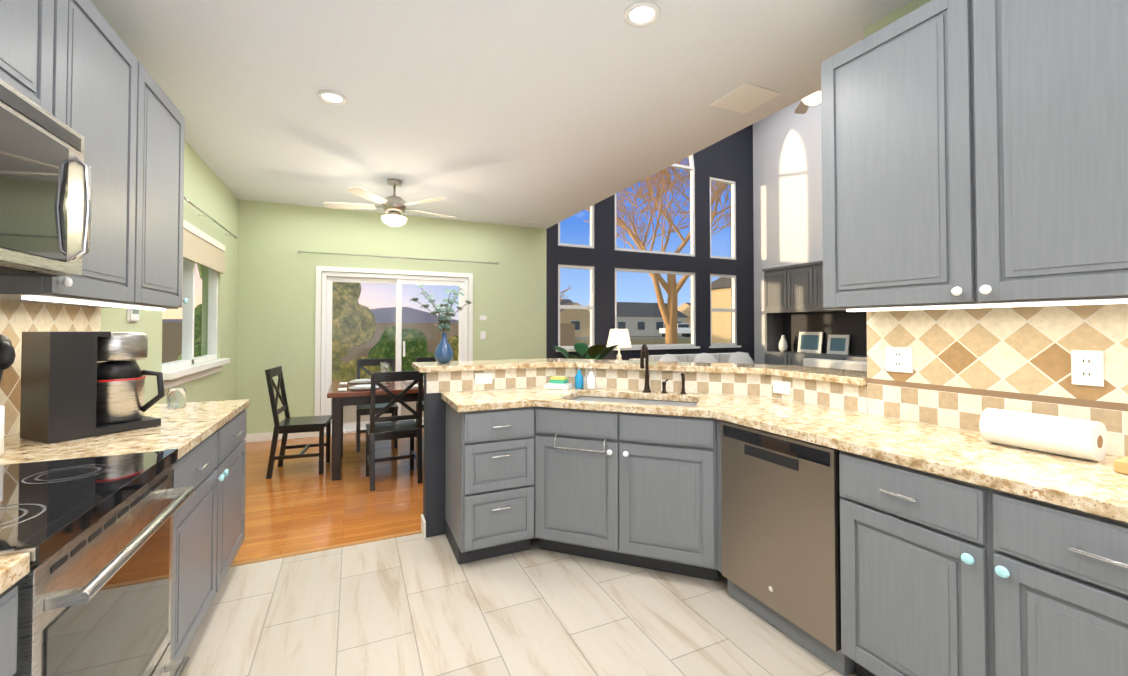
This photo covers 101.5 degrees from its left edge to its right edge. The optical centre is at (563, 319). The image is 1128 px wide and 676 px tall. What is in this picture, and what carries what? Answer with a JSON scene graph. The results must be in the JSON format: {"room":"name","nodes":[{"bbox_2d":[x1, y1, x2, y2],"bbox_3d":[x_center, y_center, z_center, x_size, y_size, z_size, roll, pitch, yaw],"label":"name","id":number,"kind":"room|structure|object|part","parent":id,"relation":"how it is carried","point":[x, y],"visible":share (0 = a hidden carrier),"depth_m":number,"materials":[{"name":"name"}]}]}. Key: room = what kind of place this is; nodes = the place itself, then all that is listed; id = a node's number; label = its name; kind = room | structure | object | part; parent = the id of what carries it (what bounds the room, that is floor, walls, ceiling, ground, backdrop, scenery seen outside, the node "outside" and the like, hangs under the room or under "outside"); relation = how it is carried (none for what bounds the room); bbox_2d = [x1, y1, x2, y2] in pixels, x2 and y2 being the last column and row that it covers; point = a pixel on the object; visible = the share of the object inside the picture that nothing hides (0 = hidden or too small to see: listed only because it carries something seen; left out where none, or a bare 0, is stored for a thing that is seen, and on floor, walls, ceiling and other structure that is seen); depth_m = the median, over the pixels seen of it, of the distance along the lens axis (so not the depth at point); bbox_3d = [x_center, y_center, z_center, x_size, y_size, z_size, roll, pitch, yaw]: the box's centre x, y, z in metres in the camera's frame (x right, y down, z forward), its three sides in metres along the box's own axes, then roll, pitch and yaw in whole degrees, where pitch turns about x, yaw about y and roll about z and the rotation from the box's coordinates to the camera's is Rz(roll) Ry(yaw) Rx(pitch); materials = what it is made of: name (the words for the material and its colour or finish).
{"room":"kitchen","nodes":[
{"label":"kitchen","id":0,"kind":"room"},
{"bbox_2d":[4,141,237,437],"bbox_3d":[-2.179,-0.042,1.646,0.150,2.820,8.300,0,-1,-25],"label":"wall","id":1,"kind":"structure","parent":0,"point":[209,193],"depth_m":4.33,"materials":[{"name":"green paint"}]},
{"bbox_2d":[0,0,63,122],"bbox_3d":[-1.616,-0.883,1.041,0.350,0.560,0.765,0,-1,-25],"label":"upper cabinet","id":2,"kind":"object","parent":1,"relation":"attached to","point":[31,31],"depth_m":1.38,"materials":[{"name":"grey wood"}]},
{"bbox_2d":[0,78,92,276],"bbox_3d":[-1.560,-0.368,1.058,0.472,0.459,0.761,0,-1,-25],"label":"over-the-range microwave","id":3,"kind":"object","parent":2,"relation":"attached to","point":[45,182],"visible":1,"depth_m":1.28,"materials":[{"name":"silver metal"}]},
{"bbox_2d":[0,301,100,436],"bbox_3d":[-1.454,0.156,0.248,0.001,0.545,4.820,0,-1,-25],"label":"tile backsplash","id":4,"kind":"structure","parent":1,"relation":"attached to","point":[17,319],"depth_m":1.85,"materials":[{"name":"beige tile"}]},
{"bbox_2d":[0,0,151,307],"bbox_3d":[-1.902,-0.612,1.664,0.350,1.080,0.751,0,-1,-25],"label":"upper cabinet","id":5,"kind":"object","parent":1,"relation":"attached to","point":[77,66],"depth_m":1.78,"materials":[{"name":"grey wood"}]},
{"bbox_2d":[22,296,165,310],"bbox_3d":[-1.939,-0.060,1.976,0.040,0.010,1.100,0,-1,-25],"label":"under-cabinet light strip","id":6,"kind":"object","parent":5,"relation":"attached to","point":[37,298],"depth_m":1.74,"materials":[{"name":"white plastic"}]},
{"bbox_2d":[127,308,139,321],"bbox_3d":[-2.607,-0.033,2.792,0.019,0.100,0.130,0,-1,-25],"label":"light switch","id":7,"kind":"object","parent":1,"relation":"attached to","point":[132,315],"visible":0.69,"depth_m":2.77,"materials":[{"name":"white plastic"}]},
{"bbox_2d":[148,78,187,308],"bbox_3d":[-2.145,-0.603,2.195,0.350,1.080,0.688,0,-1,-25],"label":"upper cabinet","id":8,"kind":"object","parent":1,"relation":"attached to","point":[166,124],"depth_m":2.32,"materials":[{"name":"grey wood"}]},
{"bbox_2d":[162,258,229,389],"bbox_3d":[-3.153,-0.093,3.940,0.165,1.200,1.660,0,-1,-25],"label":"window","id":9,"kind":"structure","parent":1,"relation":"in","point":[176,377],"depth_m":3.91,"materials":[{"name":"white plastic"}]},
{"bbox_2d":[183,219,225,273],"bbox_3d":[-3.125,-0.611,3.962,0.038,0.285,1.520,0,-1,-25],"label":"roman shade","id":10,"kind":"object","parent":1,"relation":"attached to","point":[201,248],"visible":0.73,"depth_m":3.96,"materials":[{"name":"beige fabric"}]},
{"bbox_2d":[184,197,236,238],"bbox_3d":[-3.105,-0.893,3.976,0.085,0.036,2.096,0,-1,-25],"label":"curtain rod","id":11,"kind":"object","parent":1,"relation":"attached to","point":[204,213],"visible":0.52,"depth_m":3.98,"materials":[{"name":"silver metal"}]},
{"bbox_2d":[232,428,423,562],"bbox_3d":[1.568,1.447,3.335,8.390,0.100,8.300,0,-1,-25],"label":"floor","id":12,"kind":"structure","parent":0,"point":[296,504],"depth_m":3.60,"materials":[{"name":"orange wood"}]},
{"bbox_2d":[0,586,17,675],"bbox_3d":[-1.152,0.909,0.367,0.658,0.870,0.783,0,-1,-25],"label":"base cabinet","id":13,"kind":"object","parent":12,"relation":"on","point":[9,598],"depth_m":0.83,"materials":[{"name":"grey wood"}]},
{"bbox_2d":[169,410,245,675],"bbox_3d":[-1.892,0.937,1.986,0.658,0.870,1.231,0,-1,-25],"label":"base cabinet","id":14,"kind":"object","parent":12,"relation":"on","point":[208,529],"depth_m":1.94,"materials":[{"name":"grey wood"}]},
{"bbox_2d":[0,399,249,593],"bbox_3d":[-1.151,0.451,0.381,0.667,0.040,4.840,0,-1,-25],"label":"countertop","id":15,"kind":"structure","parent":14,"relation":"on","point":[188,427],"depth_m":1.71,"materials":[{"name":"stone"}]},
{"bbox_2d":[0,334,15,455],"bbox_3d":[-1.888,0.238,1.476,0.182,0.419,0.135,0,-1,-25],"label":"utensil crock","id":16,"kind":"object","parent":15,"relation":"on","point":[7,354],"visible":1,"depth_m":1.50,"materials":[{"name":"white plastic"}]},
{"bbox_2d":[20,331,164,443],"bbox_3d":[-1.898,0.252,1.876,0.242,0.405,0.352,0,-1,23],"label":"coffee maker","id":17,"kind":"object","parent":15,"relation":"on","point":[72,388],"visible":1,"depth_m":1.76,"materials":[{"name":"black plastic"}]},
{"bbox_2d":[166,388,185,408],"bbox_3d":[-2.035,0.414,2.419,0.080,0.100,0.078,0,-1,-25],"label":"glass jar","id":18,"kind":"object","parent":15,"relation":"on","point":[176,397],"visible":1,"depth_m":2.39,"materials":[{"name":"white"}]},
{"bbox_2d":[265,366,331,478],"bbox_3d":[-2.478,0.931,4.334,0.486,0.965,0.420,0,-1,-19],"label":"chair","id":19,"kind":"object","parent":12,"relation":"on","point":[286,425],"visible":0.96,"depth_m":4.20,"materials":[{"name":"black wood"}]},
{"bbox_2d":[327,380,423,480],"bbox_3d":[-1.591,1.037,4.684,1.420,0.765,0.930,0,-1,-25],"label":"dining table","id":20,"kind":"object","parent":12,"relation":"on","point":[348,397],"visible":0.54,"depth_m":4.11,"materials":[{"name":"brown wood"}]},
{"bbox_2d":[338,362,423,390],"bbox_3d":[-1.670,0.544,4.651,1.082,0.215,0.774,0,-1,-25],"label":"tableware","id":21,"kind":"object","parent":20,"relation":"on","point":[363,385],"visible":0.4,"depth_m":4.50,"materials":[{"name":"white ceramic"}]},
{"bbox_2d":[356,358,397,451],"bbox_3d":[-2.127,0.946,5.231,0.420,0.965,0.486,0,-1,-25],"label":"chair","id":22,"kind":"object","parent":12,"relation":"on","point":[365,409],"visible":0.54,"depth_m":5.16,"materials":[{"name":"black wood"}]},
{"bbox_2d":[366,371,422,490],"bbox_3d":[-1.501,0.926,4.059,0.420,0.965,0.486,1,-1,-28],"label":"chair","id":23,"kind":"object","parent":12,"relation":"on","point":[386,429],"visible":0.96,"depth_m":3.93,"materials":[{"name":"black wood"}]},
{"bbox_2d":[416,357,436,427],"bbox_3d":[-1.535,0.951,5.501,0.434,0.965,0.501,0,-1,-25],"label":"chair","id":24,"kind":"object","parent":12,"relation":"on","point":[427,359],"visible":0.1,"depth_m":5.65,"materials":[{"name":"black wood"}]},
{"bbox_2d":[552,343,619,359],"bbox_3d":[0.348,0.889,6.463,0.776,1.121,1.152,1,-1,-42],"label":"potted plant","id":25,"kind":"object","parent":12,"relation":"on","point":[595,351],"visible":0.29,"depth_m":6.31,"materials":[{"name":"green plant"}]},
{"bbox_2d":[629,352,753,363],"bbox_3d":[2.318,1.001,7.342,2.400,0.926,0.990,0,-1,-25],"label":"sofa","id":26,"kind":"object","parent":12,"relation":"on","point":[740,358],"visible":0.21,"depth_m":7.36,"materials":[{"name":"white"}]},
{"bbox_2d":[762,261,866,365],"bbox_3d":[4.025,0.291,7.162,0.445,2.340,1.920,0,-1,-25],"label":"tall cabinet","id":27,"kind":"object","parent":12,"relation":"on","point":[793,301],"visible":0.35,"depth_m":7.40,"materials":[{"name":"grey wood"}]},
{"bbox_2d":[803,358,866,370],"bbox_3d":[3.602,1.000,5.867,0.950,0.880,1.700,0,-1,-25],"label":"sofa","id":28,"kind":"object","parent":12,"relation":"on","point":[840,364],"depth_m":6.31,"materials":[{"name":"white"}]},
{"bbox_3d":[0.830,1.158,6.939,0.440,0.600,0.440,0,-1,-25],"label":"side table","id":29,"kind":"object","parent":12,"relation":"on","visible":0},
{"bbox_2d":[606,329,631,359],"bbox_3d":[0.830,0.502,6.950,0.380,0.708,0.380,0,-1,-25],"label":"table lamp","id":30,"kind":"object","parent":29,"relation":"on","point":[621,337],"visible":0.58,"depth_m":6.83,"materials":[{"name":"white fabric"}]},
{"bbox_2d":[236,124,753,433],"bbox_3d":[-0.127,-1.240,7.087,8.390,5.400,0.150,0,-1,-25],"label":"wall","id":31,"kind":"structure","parent":0,"point":[276,292],"depth_m":6.48,"materials":[{"name":"green paint"}]},
{"bbox_2d":[243,432,313,442],"bbox_3d":[-3.392,1.382,5.456,0.768,0.098,0.013,0,-1,-25],"label":"baseboard","id":32,"kind":"structure","parent":31,"relation":"attached to","point":[259,437],"depth_m":5.40,"materials":[{"name":"white wood"}]},
{"bbox_2d":[314,266,472,436],"bbox_3d":[-2.160,0.397,6.035,1.940,2.090,0.016,0,-1,-25],"label":"door frame","id":33,"kind":"structure","parent":31,"relation":"attached to","point":[319,269],"depth_m":5.79,"materials":[{"name":"white wood"}]},
{"bbox_2d":[321,272,467,435],"bbox_3d":[-2.184,0.430,6.087,1.812,2.026,0.125,0,-1,-25],"label":"door","id":34,"kind":"structure","parent":31,"relation":"in","point":[329,279],"depth_m":5.98,"materials":[{"name":"clear glass"}]},
{"bbox_2d":[298,250,498,264],"bbox_3d":[-2.071,-0.798,6.053,2.480,0.030,0.093,0,-1,-25],"label":"curtain rod","id":35,"kind":"object","parent":31,"relation":"attached to","point":[496,263],"visible":1,"depth_m":5.96,"materials":[{"name":"silver metal"}]},
{"bbox_2d":[480,331,485,339],"bbox_3d":[-1.143,0.230,6.507,0.075,0.120,0.010,0,-1,-25],"label":"light switch","id":36,"kind":"object","parent":31,"relation":"attached to","point":[482,335],"visible":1,"depth_m":6.50,"materials":[{"name":"white plastic"}]},
{"bbox_2d":[480,315,486,319],"bbox_3d":[-1.143,-0.020,6.511,0.100,0.066,0.010,0,-1,-25],"label":"light switch","id":37,"kind":"object","parent":31,"relation":"attached to","point":[482,317],"visible":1,"depth_m":6.51,"materials":[{"name":"white plastic"}]},
{"bbox_2d":[556,155,740,351],"bbox_3d":[1.545,-1.500,7.801,3.700,4.015,0.150,0,-1,-25],"label":"window frames","id":38,"kind":"structure","parent":31,"relation":"in","point":[691,169],"depth_m":7.98,"materials":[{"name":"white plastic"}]},
{"bbox_2d":[90,0,912,228],"bbox_3d":[-0.423,-1.538,2.474,4.010,0.200,8.300,0,-1,-25],"label":"ceiling","id":39,"kind":"structure","parent":0,"point":[545,114],"depth_m":2.82,"materials":[{"name":"white paint"}]},
{"bbox_2d":[318,90,346,104],"bbox_3d":[-1.489,-1.424,2.964,0.169,0.012,0.169,1,-1,-31],"label":"recessed light","id":40,"kind":"object","parent":39,"relation":"in","point":[331,97],"depth_m":2.96,"materials":[{"name":"white"}]},
{"bbox_2d":[324,178,455,225],"bbox_3d":[-1.730,-1.170,4.693,1.286,0.459,1.229,0,-1,-25],"label":"ceiling fan","id":41,"kind":"object","parent":39,"relation":"hanging from","point":[394,206],"visible":1,"depth_m":4.57,"materials":[{"name":"silver metal"}]},
{"bbox_2d":[624,1,659,27],"bbox_3d":[0.367,-1.438,2.175,0.169,0.012,0.169,1,-1,-31],"label":"recessed light","id":42,"kind":"object","parent":39,"relation":"in","point":[639,14],"depth_m":2.17,"materials":[{"name":"white"}]},
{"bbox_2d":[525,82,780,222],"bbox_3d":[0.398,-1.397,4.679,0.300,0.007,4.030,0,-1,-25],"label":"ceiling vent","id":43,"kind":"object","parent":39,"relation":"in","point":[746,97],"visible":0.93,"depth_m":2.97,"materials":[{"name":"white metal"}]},
{"bbox_2d":[183,533,858,675],"bbox_3d":[0.284,1.405,0.878,4.010,0.100,4.900,0,-1,-25],"label":"floor","id":44,"kind":"structure","parent":0,"point":[418,604],"depth_m":2.10,"materials":[{"name":"beige tile"}]},
{"bbox_2d":[0,448,194,675],"bbox_3d":[-1.436,0.895,1.093,0.725,0.923,0.767,0,-1,-25],"label":"range","id":45,"kind":"object","parent":44,"relation":"on","point":[92,536],"visible":0.98,"depth_m":1.15,"materials":[{"name":"silver metal"}]},
{"bbox_2d":[230,530,421,566],"bbox_3d":[-1.677,1.383,2.676,1.640,0.004,0.040,0,-1,-25],"label":"trim","id":46,"kind":"structure","parent":44,"relation":"on","point":[321,549],"depth_m":2.78,"materials":[{"name":"brown wood"}]},
{"bbox_2d":[445,403,536,563],"bbox_3d":[-0.439,0.951,2.828,0.470,0.870,0.558,0,-1,-25],"label":"base cabinet","id":47,"kind":"object","parent":44,"relation":"on","point":[491,455],"depth_m":2.62,"materials":[{"name":"grey wood"}]},
{"bbox_2d":[537,396,721,581],"bbox_3d":[0.511,0.949,2.796,1.320,0.872,1.122,0,-1,-25],"label":"base cabinet","id":48,"kind":"object","parent":44,"relation":"on","point":[632,489],"depth_m":2.50,"materials":[{"name":"grey wood"}]},
{"bbox_2d":[441,387,708,417],"bbox_3d":[-0.037,0.490,2.652,1.110,0.040,1.228,0,-1,-25],"label":"countertop","id":49,"kind":"structure","parent":48,"relation":"on","point":[465,401],"depth_m":2.66,"materials":[{"name":"stone"}]},
{"bbox_2d":[544,377,572,389],"bbox_3d":[-0.036,0.439,3.188,0.170,0.075,0.110,0,-1,20],"label":"sponge caddy","id":50,"kind":"object","parent":49,"relation":"on","point":[559,383],"visible":0.98,"depth_m":3.15,"materials":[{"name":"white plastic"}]},
{"bbox_2d":[575,365,594,388],"bbox_3d":[0.145,0.395,3.164,0.145,0.163,0.059,0,-1,20],"label":"soap bottles","id":51,"kind":"object","parent":49,"relation":"on","point":[579,380],"visible":0.98,"depth_m":3.15,"materials":[{"name":"blue"}]},
{"bbox_2d":[572,396,697,402],"bbox_3d":[0.403,0.617,2.773,0.879,0.209,0.879,0,-1,-25],"label":"sink basin","id":52,"kind":"object","parent":49,"relation":"in","point":[583,398],"depth_m":2.93,"materials":[{"name":"silver metal"}]},
{"bbox_2d":[625,390,1127,522],"bbox_3d":[1.480,0.470,1.472,0.666,0.040,4.636,0,-1,-25],"label":"countertop","id":53,"kind":"structure","parent":48,"relation":"on","point":[1097,488],"depth_m":1.60,"materials":[{"name":"stone"}]},
{"bbox_2d":[640,344,686,393],"bbox_3d":[0.601,0.316,2.939,0.313,0.315,0.227,0,-1,-25],"label":"faucet","id":54,"kind":"object","parent":53,"relation":"on","point":[647,384],"visible":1,"depth_m":2.96,"materials":[{"name":"brown metal"}]},
{"bbox_2d":[979,408,1107,461],"bbox_3d":[1.627,0.388,1.576,0.124,0.124,0.282,0,-1,-25],"label":"paper towel roll","id":55,"kind":"object","parent":53,"relation":"on","point":[1081,439],"visible":1,"depth_m":1.52,"materials":[{"name":"paper"},{"name":"cardboard"}]},
{"bbox_2d":[1113,456,1127,473],"bbox_3d":[1.764,0.427,1.275,0.240,0.035,0.260,0,-1,-25],"label":"wood board","id":56,"kind":"object","parent":53,"relation":"on","point":[1120,465],"visible":1,"depth_m":1.33,"materials":[{"name":"brown wood"}]},
{"bbox_2d":[728,580,832,667],"bbox_3d":[1.189,0.940,2.183,0.596,0.870,0.654,0,-1,-25],"label":"base cabinet","id":57,"kind":"object","parent":44,"relation":"on","point":[817,648],"depth_m":2.01,"materials":[{"name":"grey"}]},
{"bbox_2d":[721,421,840,651],"bbox_3d":[0.944,0.939,2.043,0.086,0.864,0.597,0,-1,-25],"label":"dishwasher","id":58,"kind":"object","parent":57,"relation":"in","point":[780,519],"visible":0.92,"depth_m":1.96,"materials":[{"name":"silver metal"}]},
{"bbox_2d":[833,450,1127,675],"bbox_3d":[1.522,0.927,1.428,0.619,0.870,0.988,0,-1,-25],"label":"base cabinet","id":59,"kind":"object","parent":44,"relation":"on","point":[942,576],"depth_m":1.37,"materials":[{"name":"grey wood"}]},
{"bbox_2d":[421,372,867,538],"bbox_3d":[0.327,0.860,2.678,2.002,1.050,1.740,0,-1,-25],"label":"wall","id":60,"kind":"structure","parent":0,"point":[433,519],"depth_m":2.96,"materials":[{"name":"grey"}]},
{"bbox_2d":[412,358,866,385],"bbox_3d":[0.360,0.317,2.830,2.257,0.038,1.967,0,-1,-25],"label":"bar","id":61,"kind":"object","parent":60,"relation":"on","point":[851,377],"visible":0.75,"depth_m":2.99,"materials":[{"name":"stone"}]},
{"bbox_2d":[410,284,472,363],"bbox_3d":[-0.830,0.037,3.171,0.415,0.528,0.488,0,-1,-25],"label":"vase","id":62,"kind":"object","parent":61,"relation":"on","point":[444,353],"visible":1,"depth_m":3.13,"materials":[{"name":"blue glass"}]},
{"bbox_2d":[426,367,866,413],"bbox_3d":[0.304,0.402,2.602,1.866,0.135,1.606,0,-1,-25],"label":"tiled wall","id":63,"kind":"structure","parent":60,"relation":"attached to","point":[849,397],"depth_m":2.98,"materials":[{"name":"beige tile"}]},
{"bbox_2d":[475,372,491,383],"bbox_3d":[-0.539,0.397,3.091,0.120,0.075,0.010,0,-1,-25],"label":"outlet","id":64,"kind":"object","parent":63,"relation":"attached to","point":[483,378],"visible":1,"depth_m":3.09,"materials":[{"name":"white plastic"}]},
{"bbox_2d":[773,380,790,394],"bbox_3d":[1.276,0.401,2.702,0.010,0.075,0.120,0,-1,-25],"label":"outlet","id":65,"kind":"object","parent":63,"relation":"attached to","point":[781,387],"visible":1,"depth_m":2.69,"materials":[{"name":"white plastic"}]},
{"bbox_2d":[753,99,822,363],"bbox_3d":[5.346,-1.275,5.027,0.150,5.400,8.150,0,-1,-25],"label":"wall","id":66,"kind":"structure","parent":0,"point":[787,183],"depth_m":8.08,"materials":[{"name":"white paint"}]},
{"bbox_2d":[863,0,1120,456],"bbox_3d":[2.277,-0.054,0.957,0.340,2.820,3.040,0,-1,-25],"label":"wall","id":67,"kind":"structure","parent":0,"point":[908,8],"depth_m":2.16,"materials":[{"name":"paint"}]},
{"bbox_2d":[821,0,1127,311],"bbox_3d":[1.586,-0.617,1.636,0.351,1.152,1.208,0,-1,-25],"label":"upper cabinet","id":68,"kind":"object","parent":67,"relation":"attached to","point":[974,152],"depth_m":1.58,"materials":[{"name":"grey wood"}]},
{"bbox_3d":[1.485,-0.046,1.606,0.040,0.010,1.000,0,-1,-25],"label":"under-cabinet light strip","id":69,"kind":"part","parent":68,"relation":"part of","materials":[{"name":"white plastic"}]},
{"bbox_2d":[866,303,1127,456],"bbox_3d":[2.117,0.177,0.890,0.005,0.525,3.018,0,-1,-25],"label":"tile backsplash","id":70,"kind":"structure","parent":67,"relation":"attached to","point":[970,365],"depth_m":1.80,"materials":[{"name":"brown tile"}]},
{"bbox_2d":[885,347,912,372],"bbox_3d":[1.543,0.186,2.124,0.010,0.115,0.115,0,-1,-25],"label":"electrical outlet","id":71,"kind":"object","parent":70,"relation":"attached to","point":[898,359],"visible":1,"depth_m":2.12,"materials":[{"name":"white plastic"}]},
{"bbox_2d":[1071,350,1103,386],"bbox_3d":[1.792,0.167,1.578,0.010,0.120,0.075,0,-1,-25],"label":"electrical outlet","id":72,"kind":"object","parent":70,"relation":"attached to","point":[1087,367],"visible":1,"depth_m":1.57,"materials":[{"name":"white plastic"}]},
{"bbox_3d":[3.255,-4.090,4.200,4.680,0.200,8.300,0,-1,-25],"label":"ceiling","id":73,"kind":"structure","parent":0,"visible":0},
{"bbox_2d":[794,90,820,113],"bbox_3d":[2.827,-3.198,5.153,1.285,1.549,1.239,0,-1,-25],"label":"room ceiling fan","id":74,"kind":"object","parent":73,"relation":"hanging from","point":[805,103],"visible":0.31,"depth_m":5.19,"materials":[{"name":"silver metal"}]},
{"label":"outside","id":75,"kind":"structure","parent":0,"visible":0},
{"bbox_2d":[162,307,458,322],"bbox_3d":[-108.596,-0.238,237.376,520.000,13.214,2.000,0,-1,-25],"label":"hills","id":76,"kind":"structure","parent":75,"point":[390,317],"depth_m":246.82,"materials":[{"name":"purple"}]},
{"bbox_2d":[331,401,423,423],"bbox_3d":[-2.689,1.560,7.654,3.600,0.120,3.000,0,-1,-25],"label":"deck","id":77,"kind":"object","parent":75,"point":[351,410],"depth_m":7.30,"materials":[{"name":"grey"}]},
{"bbox_2d":[575,336,690,345],"bbox_3d":[11.375,2.788,71.144,240.000,0.220,200.000,0,-1,-25],"label":"ground","id":78,"kind":"structure","parent":75,"point":[645,339],"depth_m":50.93,"materials":[{"name":"brown"}]},
{"bbox_2d":[178,264,458,381],"bbox_3d":[-4.658,0.105,8.418,10.190,4.456,13.641,0,-1,-25],"label":"trees","id":79,"kind":"object","parent":78,"relation":"on","point":[350,313],"depth_m":10.38,"materials":[{"name":"green plant"}]},
{"bbox_2d":[162,322,574,362],"bbox_3d":[-9.081,0.964,16.112,21.000,1.700,0.080,0,-1,-25],"label":"fence","id":80,"kind":"object","parent":78,"relation":"on","point":[431,334],"depth_m":17.07,"materials":[{"name":"brown wood"}]},
{"bbox_2d":[560,286,572,301],"bbox_3d":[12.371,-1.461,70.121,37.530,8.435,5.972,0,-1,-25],"label":"tree","id":81,"kind":"object","parent":78,"relation":"on","point":[563,293],"depth_m":63.44,"materials":[{"name":"brown plant"}]},
{"bbox_2d":[560,299,589,336],"bbox_3d":[-5.513,-0.341,73.261,15.800,6.150,15.800,0,-1,-25],"label":"house","id":82,"kind":"structure","parent":78,"relation":"on","point":[585,323],"materials":[{"name":"beige"}]},
{"bbox_2d":[617,302,689,335],"bbox_3d":[12.051,-0.077,82.940,15.800,5.950,12.800,0,-1,-25],"label":"house","id":83,"kind":"structure","parent":78,"relation":"on","point":[630,322],"materials":[{"name":"beige"}]},
{"bbox_2d":[584,157,730,343],"bbox_3d":[3.579,-3.910,18.669,11.234,11.568,9.435,0,-1,-25],"label":"tree","id":84,"kind":"object","parent":78,"relation":"on","point":[670,322],"depth_m":17.95,"materials":[{"name":"brown plant"}]},
{"bbox_2d":[659,323,690,336],"bbox_3d":[16.640,1.646,66.863,5.400,2.040,2.000,0,-1,-25],"label":"truck","id":85,"kind":"object","parent":78,"relation":"on","point":[683,330],"depth_m":66.19,"materials":[{"name":"white metal"}]},
{"bbox_2d":[689,303,690,327],"bbox_3d":[30.694,-0.032,91.466,16.800,6.150,12.800,0,-1,-25],"label":"house","id":86,"kind":"structure","parent":78,"relation":"on","point":[690,303],"materials":[{"name":"beige"}]},
{"bbox_2d":[711,277,730,342],"bbox_3d":[12.093,-0.950,19.737,10.300,5.550,6.800,0,-1,-25],"label":"house","id":87,"kind":"structure","parent":78,"relation":"on","point":[724,323],"depth_m":19.89,"materials":[{"name":"beige"}]}
]}

